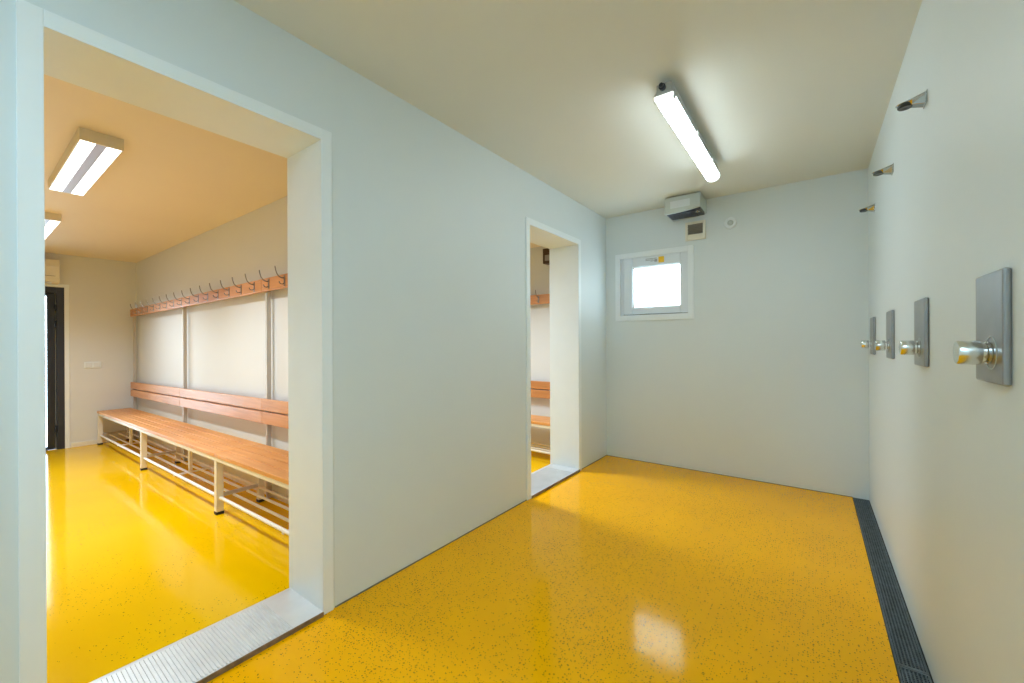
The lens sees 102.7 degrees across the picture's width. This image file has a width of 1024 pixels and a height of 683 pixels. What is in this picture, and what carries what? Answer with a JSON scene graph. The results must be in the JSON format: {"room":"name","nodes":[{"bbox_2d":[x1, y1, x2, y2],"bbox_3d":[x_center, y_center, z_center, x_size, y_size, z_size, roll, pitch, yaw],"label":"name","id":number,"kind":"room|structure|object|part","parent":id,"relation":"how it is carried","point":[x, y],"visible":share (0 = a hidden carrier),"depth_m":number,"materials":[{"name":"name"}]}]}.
{"room":"shower room","nodes":[
{"label":"shower room","id":0,"kind":"room"},
{"bbox_2d":[45,252,136,447],"bbox_3d":[-5.915,0.197,4.835,0.140,2.670,2.295,0,0,36],"label":"wall","id":1,"kind":"structure","parent":0,"point":[102,292],"depth_m":5.37,"materials":[{"name":"paint"}]},
{"bbox_2d":[45,259,59,284],"bbox_3d":[-5.798,-0.844,4.726,0.185,0.289,0.765,0,0,36],"label":"air conditioner","id":2,"kind":"object","parent":1,"relation":"attached to","point":[52,267],"visible":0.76,"depth_m":4.94,"materials":[{"name":"beige plastic"}]},
{"bbox_2d":[45,284,69,449],"bbox_3d":[-5.920,0.314,4.755,0.086,2.057,1.064,0,0,36],"label":"door","id":3,"kind":"structure","parent":1,"relation":"in","point":[57,353],"depth_m":5.09,"materials":[{"name":"metal"}]},
{"bbox_3d":[-5.921,0.370,4.759,0.008,1.855,0.685,0,0,36],"label":"pane","id":4,"kind":"part","parent":3,"relation":"part of","materials":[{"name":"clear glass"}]},
{"bbox_2d":[84,361,101,367],"bbox_3d":[-5.454,0.305,5.331,0.016,0.084,0.160,0,0,36],"label":"switch plate","id":5,"kind":"object","parent":1,"relation":"attached to","point":[86,364],"visible":1,"depth_m":5.33,"materials":[{"name":"white plastic"}]},
{"bbox_2d":[71,435,132,447],"bbox_3d":[-5.383,1.312,5.425,0.012,0.055,0.630,0,0,36],"label":"baseboard","id":6,"kind":"structure","parent":1,"relation":"attached to","point":[77,444],"depth_m":5.32,"materials":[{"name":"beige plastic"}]},
{"bbox_2d":[136,196,288,496],"bbox_3d":[-3.016,0.185,4.102,5.602,2.670,0.045,0,0,36],"label":"wall","id":7,"kind":"structure","parent":0,"point":[226,338],"depth_m":3.89,"materials":[{"name":"paint"}]},
{"bbox_2d":[137,435,288,503],"bbox_3d":[-2.988,1.250,4.050,5.502,0.179,0.012,0,0,36],"label":"baseboard","id":8,"kind":"structure","parent":7,"relation":"attached to","point":[157,446],"depth_m":3.75,"materials":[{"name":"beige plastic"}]},
{"bbox_2d":[44,74,539,262],"bbox_3d":[-2.879,-1.151,4.296,5.602,0.100,5.028,0,0,36],"label":"ceiling","id":9,"kind":"structure","parent":0,"point":[173,182],"depth_m":2.83,"materials":[{"name":"paint"}]},
{"bbox_2d":[45,212,61,239],"bbox_3d":[-4.382,-1.063,3.792,1.105,0.062,0.170,0,0,36],"label":"ceiling light panel","id":10,"kind":"object","parent":9,"relation":"attached to","point":[52,220],"visible":0.3,"depth_m":3.54,"materials":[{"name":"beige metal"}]},
{"bbox_2d":[48,127,123,195],"bbox_3d":[-2.642,-1.070,2.515,1.170,0.062,0.170,0,0,36],"label":"ceiling light panel","id":11,"kind":"object","parent":9,"relation":"attached to","point":[89,154],"visible":1,"depth_m":2.37,"materials":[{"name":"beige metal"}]},
{"bbox_2d":[0,0,606,682],"bbox_3d":[-0.665,-0.015,2.318,0.301,2.650,5.550,0,0,36],"label":"wall","id":12,"kind":"structure","parent":0,"point":[429,222],"depth_m":2.12,"materials":[{"name":"paint"}]},
{"bbox_2d":[16,0,333,682],"bbox_3d":[-1.205,0.136,1.577,0.313,2.155,0.910,0,0,36],"label":"trim","id":13,"kind":"structure","parent":12,"relation":"attached to","point":[48,43],"depth_m":1.49,"materials":[{"name":"white paint"}]},
{"bbox_3d":[-1.337,0.137,1.140,0.009,2.155,0.050,0,0,36],"label":"casing","id":14,"kind":"part","parent":13,"relation":"part of","materials":[{"name":"white paint"}]},
{"bbox_3d":[-1.087,-0.917,1.486,0.009,0.050,0.810,0,0,36],"label":"casing","id":15,"kind":"part","parent":13,"relation":"part of","materials":[{"name":"white paint"}]},
{"bbox_3d":[-0.828,0.134,1.833,0.009,2.155,0.050,0,0,36],"label":"casing","id":16,"kind":"part","parent":13,"relation":"part of","materials":[{"name":"white paint"}]},
{"bbox_2d":[335,455,606,607],"bbox_3d":[0.099,1.204,3.095,0.004,0.006,3.055,0,0,36],"label":"baseboard","id":17,"kind":"structure","parent":12,"relation":"attached to","point":[605,455],"depth_m":2.29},
{"bbox_2d":[526,217,581,499],"bbox_3d":[0.256,0.128,3.567,0.313,2.155,0.906,0,0,36],"label":"trim","id":18,"kind":"structure","parent":12,"relation":"attached to","point":[564,249],"depth_m":3.85,"materials":[{"name":"white paint"}]},
{"bbox_3d":[0.125,0.129,3.132,0.009,2.155,0.050,0,0,36],"label":"casing","id":19,"kind":"part","parent":18,"relation":"part of","materials":[{"name":"white paint"}]},
{"bbox_3d":[0.374,-0.925,3.477,0.009,0.050,0.806,0,0,36],"label":"casing","id":20,"kind":"part","parent":18,"relation":"part of","materials":[{"name":"white paint"}]},
{"bbox_3d":[0.632,0.127,3.822,0.009,2.155,0.050,0,0,36],"label":"casing","id":21,"kind":"part","parent":18,"relation":"part of","materials":[{"name":"white paint"}]},
{"bbox_2d":[46,439,898,682],"bbox_3d":[-2.126,1.335,3.364,7.903,0.264,5.500,0,0,36],"label":"floor","id":22,"kind":"structure","parent":0,"point":[623,570],"depth_m":2.02,"materials":[{"name":"yellow plastic"}]},
{"bbox_2d":[97,408,177,456],"bbox_3d":[-4.452,1.092,4.830,2.051,0.482,0.325,0,0,36],"label":"bench","id":23,"kind":"object","parent":22,"relation":"on","point":[131,418],"visible":0.8,"depth_m":4.81,"materials":[{"name":"brown wood"}]},
{"bbox_3d":[-5.340,1.136,5.313,0.045,0.362,0.045,0,0,36],"label":"leg","id":24,"kind":"part","parent":23,"relation":"part of","materials":[{"name":"beige metal"}]},
{"bbox_3d":[-4.453,0.915,4.830,2.050,0.074,0.317,0,0,36],"label":"seat frame","id":25,"kind":"part","parent":23,"relation":"part of","materials":[{"name":"beige metal"}]},
{"bbox_2d":[130,294,180,438],"bbox_3d":[-4.372,0.412,4.965,2.047,1.835,0.128,0,0,36],"label":"coat rack","id":26,"kind":"object","parent":22,"relation":"on","point":[136,387],"visible":0.93,"depth_m":5.01,"materials":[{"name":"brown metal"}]},
{"bbox_3d":[-5.157,0.453,5.600,0.026,1.760,0.032,0,0,36],"label":"post","id":27,"kind":"part","parent":26,"relation":"part of","materials":[{"name":"grey metal"}]},
{"bbox_2d":[140,421,260,495],"bbox_3d":[-2.832,1.040,3.641,1.971,0.480,0.325,0,0,36],"label":"bench","id":28,"kind":"object","parent":22,"relation":"on","point":[201,441],"visible":0.75,"depth_m":3.58,"materials":[{"name":"brown wood"}]},
{"bbox_3d":[-3.688,1.084,4.100,0.045,0.362,0.045,0,0,36],"label":"leg","id":29,"kind":"part","parent":28,"relation":"part of","materials":[{"name":"beige metal"}]},
{"bbox_3d":[-2.832,0.863,3.640,1.970,0.072,0.317,0,0,36],"label":"seat frame","id":30,"kind":"part","parent":28,"relation":"part of","materials":[{"name":"beige metal"}]},
{"bbox_3d":[-3.527,1.083,4.323,0.040,0.362,0.040,0,0,36],"label":"leg","id":31,"kind":"part","parent":28,"relation":"part of","materials":[{"name":"beige metal"}]},
{"bbox_2d":[89,588,323,682],"bbox_3d":[-1.198,1.202,1.575,0.323,0.024,0.808,0,0,36],"label":"threshold","id":32,"kind":"object","parent":22,"relation":"on","point":[202,656],"visible":1,"depth_m":1.61,"materials":[{"name":"metal"}]},
{"bbox_2d":[173,274,264,460],"bbox_3d":[-2.752,0.373,3.776,1.967,1.808,0.128,0,0,36],"label":"coat rack","id":33,"kind":"object","parent":22,"relation":"on","point":[254,287],"visible":0.96,"depth_m":3.74,"materials":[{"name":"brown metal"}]},
{"bbox_3d":[-3.504,0.414,4.388,0.026,1.733,0.032,0,0,36],"label":"post","id":34,"kind":"part","parent":33,"relation":"part of","materials":[{"name":"grey metal"}]},
{"bbox_2d":[213,444,288,535],"bbox_3d":[-1.504,0.998,2.666,1.326,0.466,0.325,0,0,36],"label":"bench","id":35,"kind":"object","parent":22,"relation":"on","point":[270,464],"visible":0.62,"depth_m":2.79,"materials":[{"name":"brown wood"}]},
{"bbox_3d":[-2.100,1.033,2.935,0.045,0.362,0.045,0,0,36],"label":"leg","id":36,"kind":"part","parent":35,"relation":"part of","materials":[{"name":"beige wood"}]},
{"bbox_3d":[-1.504,0.821,2.666,1.325,0.057,0.317,0,0,36],"label":"seat frame","id":37,"kind":"part","parent":35,"relation":"part of","materials":[{"name":"beige metal"}]},
{"bbox_3d":[-1.940,1.032,3.158,0.040,0.362,0.040,0,0,36],"label":"leg","id":38,"kind":"part","parent":35,"relation":"part of","materials":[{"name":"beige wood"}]},
{"bbox_2d":[259,266,287,497],"bbox_3d":[-1.424,0.340,2.801,1.322,1.775,0.128,0,0,36],"label":"coat rack","id":39,"kind":"object","parent":22,"relation":"on","point":[269,284],"visible":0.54,"depth_m":3.16,"materials":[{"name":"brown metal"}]},
{"bbox_3d":[-1.916,0.376,3.222,0.026,1.707,0.032,0,0,36],"label":"post","id":40,"kind":"part","parent":39,"relation":"part of","materials":[{"name":"grey metal"}]},
{"bbox_2d":[531,464,579,497],"bbox_3d":[0.263,1.194,3.566,0.323,0.024,0.804,0,0,36],"label":"threshold","id":41,"kind":"object","parent":22,"relation":"on","point":[547,477],"visible":0.67,"depth_m":3.59,"materials":[{"name":"metal"}]},
{"bbox_2d":[853,498,933,682],"bbox_3d":[1.092,1.244,0.988,0.098,0.079,5.278,0,0,36],"label":"trim","id":42,"kind":"structure","parent":22,"relation":"in","point":[858,498],"depth_m":1.85,"materials":[{"name":"black metal"}]},
{"bbox_2d":[853,498,929,675],"bbox_3d":[2.059,1.210,2.306,0.088,0.022,1.997,0,0,36],"label":"drain grate","id":43,"kind":"object","parent":42,"relation":"in","point":[906,650],"visible":1,"depth_m":1.91,"materials":[{"name":"metal"}]},
{"bbox_2d":[897,665,931,682],"bbox_3d":[1.031,1.215,0.905,0.088,0.022,1.472,0,0,36],"label":"drain grate","id":44,"kind":"object","parent":42,"relation":"in","point":[906,675],"visible":0.97,"depth_m":1.47,"materials":[{"name":"metal"}]},
{"bbox_2d":[531,451,549,472],"bbox_3d":[-1.549,1.346,4.691,3.942,0.100,2.633,0,0,36],"label":"floor","id":45,"kind":"structure","parent":0,"point":[538,460],"depth_m":4.43,"materials":[{"name":"yellow plastic"}]},
{"bbox_2d":[530,290,549,398],"bbox_3d":[-0.135,0.349,5.051,1.927,1.874,0.128,0,0,36],"label":"coat rack","id":46,"kind":"object","parent":45,"relation":"on","point":[543,298],"visible":0.14,"depth_m":4.71,"materials":[{"name":"brown wood"}]},
{"bbox_2d":[531,415,549,453],"bbox_3d":[-0.224,1.071,4.904,1.931,0.436,0.325,0,0,36],"label":"bench","id":47,"kind":"object","parent":45,"relation":"on","point":[536,420],"visible":0.02,"depth_m":4.41,"materials":[{"name":"brown wood"}]},
{"bbox_3d":[-0.225,0.894,4.903,1.930,0.028,0.317,0,0,36],"label":"seat frame","id":48,"kind":"part","parent":47,"relation":"part of","materials":[{"name":"beige metal"}]},
{"bbox_2d":[234,0,921,217],"bbox_3d":[0.254,-1.353,1.669,2.558,0.120,5.600,0,0,36],"label":"ceiling","id":49,"kind":"structure","parent":0,"point":[778,92],"depth_m":1.99,"materials":[{"name":"paint"}]},
{"bbox_2d":[654,81,719,181],"bbox_3d":[1.098,-1.231,2.488,0.100,0.133,1.262,0,0,36],"label":"ceiling lamp","id":50,"kind":"object","parent":49,"relation":"attached to","point":[667,98],"visible":1,"depth_m":2.27,"materials":[{"name":"white plastic"}]},
{"bbox_2d":[530,168,868,499],"bbox_3d":[0.255,0.080,4.995,6.500,2.850,0.200,0,0,36],"label":"wall","id":51,"kind":"structure","parent":0,"point":[768,378],"depth_m":3.53,"materials":[{"name":"paint"}]},
{"bbox_2d":[543,248,549,264],"bbox_3d":[0.447,-0.947,4.662,0.170,0.222,0.102,0,0,36],"label":"wall box","id":52,"kind":"object","parent":51,"relation":"attached to","point":[546,260],"visible":0.42,"depth_m":4.65,"materials":[{"name":"brown plastic"}]},
{"bbox_2d":[615,245,693,320],"bbox_3d":[1.410,-0.555,4.067,0.760,0.686,0.106,0,0,36],"label":"window","id":53,"kind":"structure","parent":51,"relation":"in","point":[658,284],"depth_m":4.04,"materials":[{"name":"white plastic"}]},
{"bbox_3d":[1.427,-0.563,4.074,0.684,0.628,0.076,0,0,36],"label":"frame","id":54,"kind":"part","parent":53,"relation":"part of","materials":[{"name":"white plastic"}]},
{"bbox_3d":[1.418,-0.563,4.061,0.632,0.576,0.066,0,0,36],"label":"sash","id":55,"kind":"part","parent":53,"relation":"part of","materials":[{"name":"white plastic"}]},
{"bbox_3d":[1.430,-0.545,4.052,0.457,0.400,0.005,0,0,36],"label":"pane","id":56,"kind":"part","parent":53,"relation":"part of","materials":[{"name":"white glass"}]},
{"bbox_2d":[665,192,706,221],"bbox_3d":[1.578,-1.209,3.721,0.298,0.158,0.278,0,0,36],"label":"heater","id":57,"kind":"object","parent":51,"relation":"attached to","point":[683,207],"visible":1,"depth_m":3.63,"materials":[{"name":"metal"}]},
{"bbox_3d":[1.483,-1.218,3.619,0.165,0.063,0.002,0,0,36],"label":"label plate","id":58,"kind":"part","parent":57,"relation":"part of","materials":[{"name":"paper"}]},
{"bbox_2d":[667,207,704,219],"bbox_3d":[1.571,-1.162,3.706,0.280,0.041,0.181,0,0,36],"label":"vent","id":59,"kind":"object","parent":57,"relation":"attached to","point":[696,211],"depth_m":3.68,"materials":[{"name":"black plastic"}]},
{"bbox_2d":[685,220,705,240],"bbox_3d":[1.700,-1.027,3.796,0.176,0.172,0.018,0,0,36],"label":"air vent","id":60,"kind":"object","parent":51,"relation":"in","point":[696,230],"visible":1,"depth_m":3.79,"materials":[{"name":"beige plastic"}]},
{"bbox_2d":[607,455,850,496],"bbox_3d":[1.806,1.197,3.735,2.000,0.004,0.004,0,0,36],"label":"baseboard","id":61,"kind":"structure","parent":51,"relation":"attached to","point":[607,455],"depth_m":3.60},
{"bbox_2d":[724,217,736,228],"bbox_3d":[1.933,-1.051,3.625,0.102,0.102,0.017,0,0,36],"label":"wall fitting","id":62,"kind":"object","parent":51,"relation":"attached to","point":[729,223],"visible":1,"depth_m":3.62,"materials":[{"name":"white plastic"}]},
{"bbox_2d":[868,0,1023,682],"bbox_3d":[1.226,-0.022,0.961,0.159,2.650,5.600,0,0,36],"label":"wall","id":63,"kind":"structure","parent":0,"point":[946,444],"depth_m":1.23,"materials":[{"name":"paint"}]},
{"bbox_2d":[859,204,874,211],"bbox_3d":[2.414,-0.902,2.788,0.083,0.046,0.062,0,0,36],"label":"rose","id":64,"kind":"object","parent":63,"relation":"attached to","point":[871,208],"visible":1,"depth_m":2.77,"materials":[{"name":"silver metal"}]},
{"bbox_2d":[861,317,875,354],"bbox_3d":[2.457,-0.038,2.832,0.070,0.254,0.184,0,0,36],"label":"shower valve","id":65,"kind":"object","parent":63,"relation":"attached to","point":[864,343],"visible":1,"depth_m":2.78,"materials":[{"name":"grey metal"}]},
{"bbox_3d":[2.480,-0.038,2.815,0.014,0.254,0.184,0,0,36],"label":"mounting plate","id":66,"kind":"part","parent":65,"relation":"part of","materials":[{"name":"grey metal"}]},
{"bbox_2d":[872,163,893,175],"bbox_3d":[1.956,-0.900,2.164,0.083,0.046,0.062,0,0,36],"label":"rose","id":67,"kind":"object","parent":63,"relation":"attached to","point":[888,170],"visible":1,"depth_m":2.15,"materials":[{"name":"silver metal"}]},
{"bbox_2d":[875,310,894,358],"bbox_3d":[1.994,-0.036,2.200,0.070,0.254,0.184,0,0,36],"label":"shower valve","id":68,"kind":"object","parent":63,"relation":"attached to","point":[888,345],"visible":1,"depth_m":2.16,"materials":[{"name":"grey metal"}]},
{"bbox_3d":[2.016,-0.036,2.183,0.014,0.254,0.184,0,0,36],"label":"mounting plate","id":69,"kind":"part","parent":68,"relation":"part of","materials":[{"name":"grey metal"}]},
{"bbox_2d":[895,89,927,110],"bbox_3d":[1.499,-0.897,1.541,0.083,0.046,0.062,0,0,36],"label":"rose","id":70,"kind":"object","parent":63,"relation":"attached to","point":[919,101],"visible":1,"depth_m":1.52,"materials":[{"name":"silver metal"}]},
{"bbox_2d":[899,297,928,366],"bbox_3d":[1.536,-0.034,1.577,0.070,0.254,0.184,0,0,36],"label":"shower valve","id":71,"kind":"object","parent":63,"relation":"attached to","point":[919,347],"visible":1,"depth_m":1.54,"materials":[{"name":"grey metal"}]},
{"bbox_3d":[1.559,-0.034,1.560,0.014,0.254,0.184,0,0,36],"label":"mounting plate","id":72,"kind":"part","parent":71,"relation":"part of","materials":[{"name":"grey metal"}]},
{"bbox_2d":[953,267,1011,386],"bbox_3d":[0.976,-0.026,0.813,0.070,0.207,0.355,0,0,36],"label":"shower valve","id":73,"kind":"object","parent":63,"relation":"attached to","point":[991,352],"visible":1,"depth_m":0.76,"materials":[{"name":"grey metal"}]},
{"bbox_3d":[1.106,-0.031,0.943,0.014,0.254,0.184,0,0,36],"label":"mounting plate","id":74,"kind":"part","parent":73,"relation":"part of","materials":[{"name":"grey metal"}]}
]}

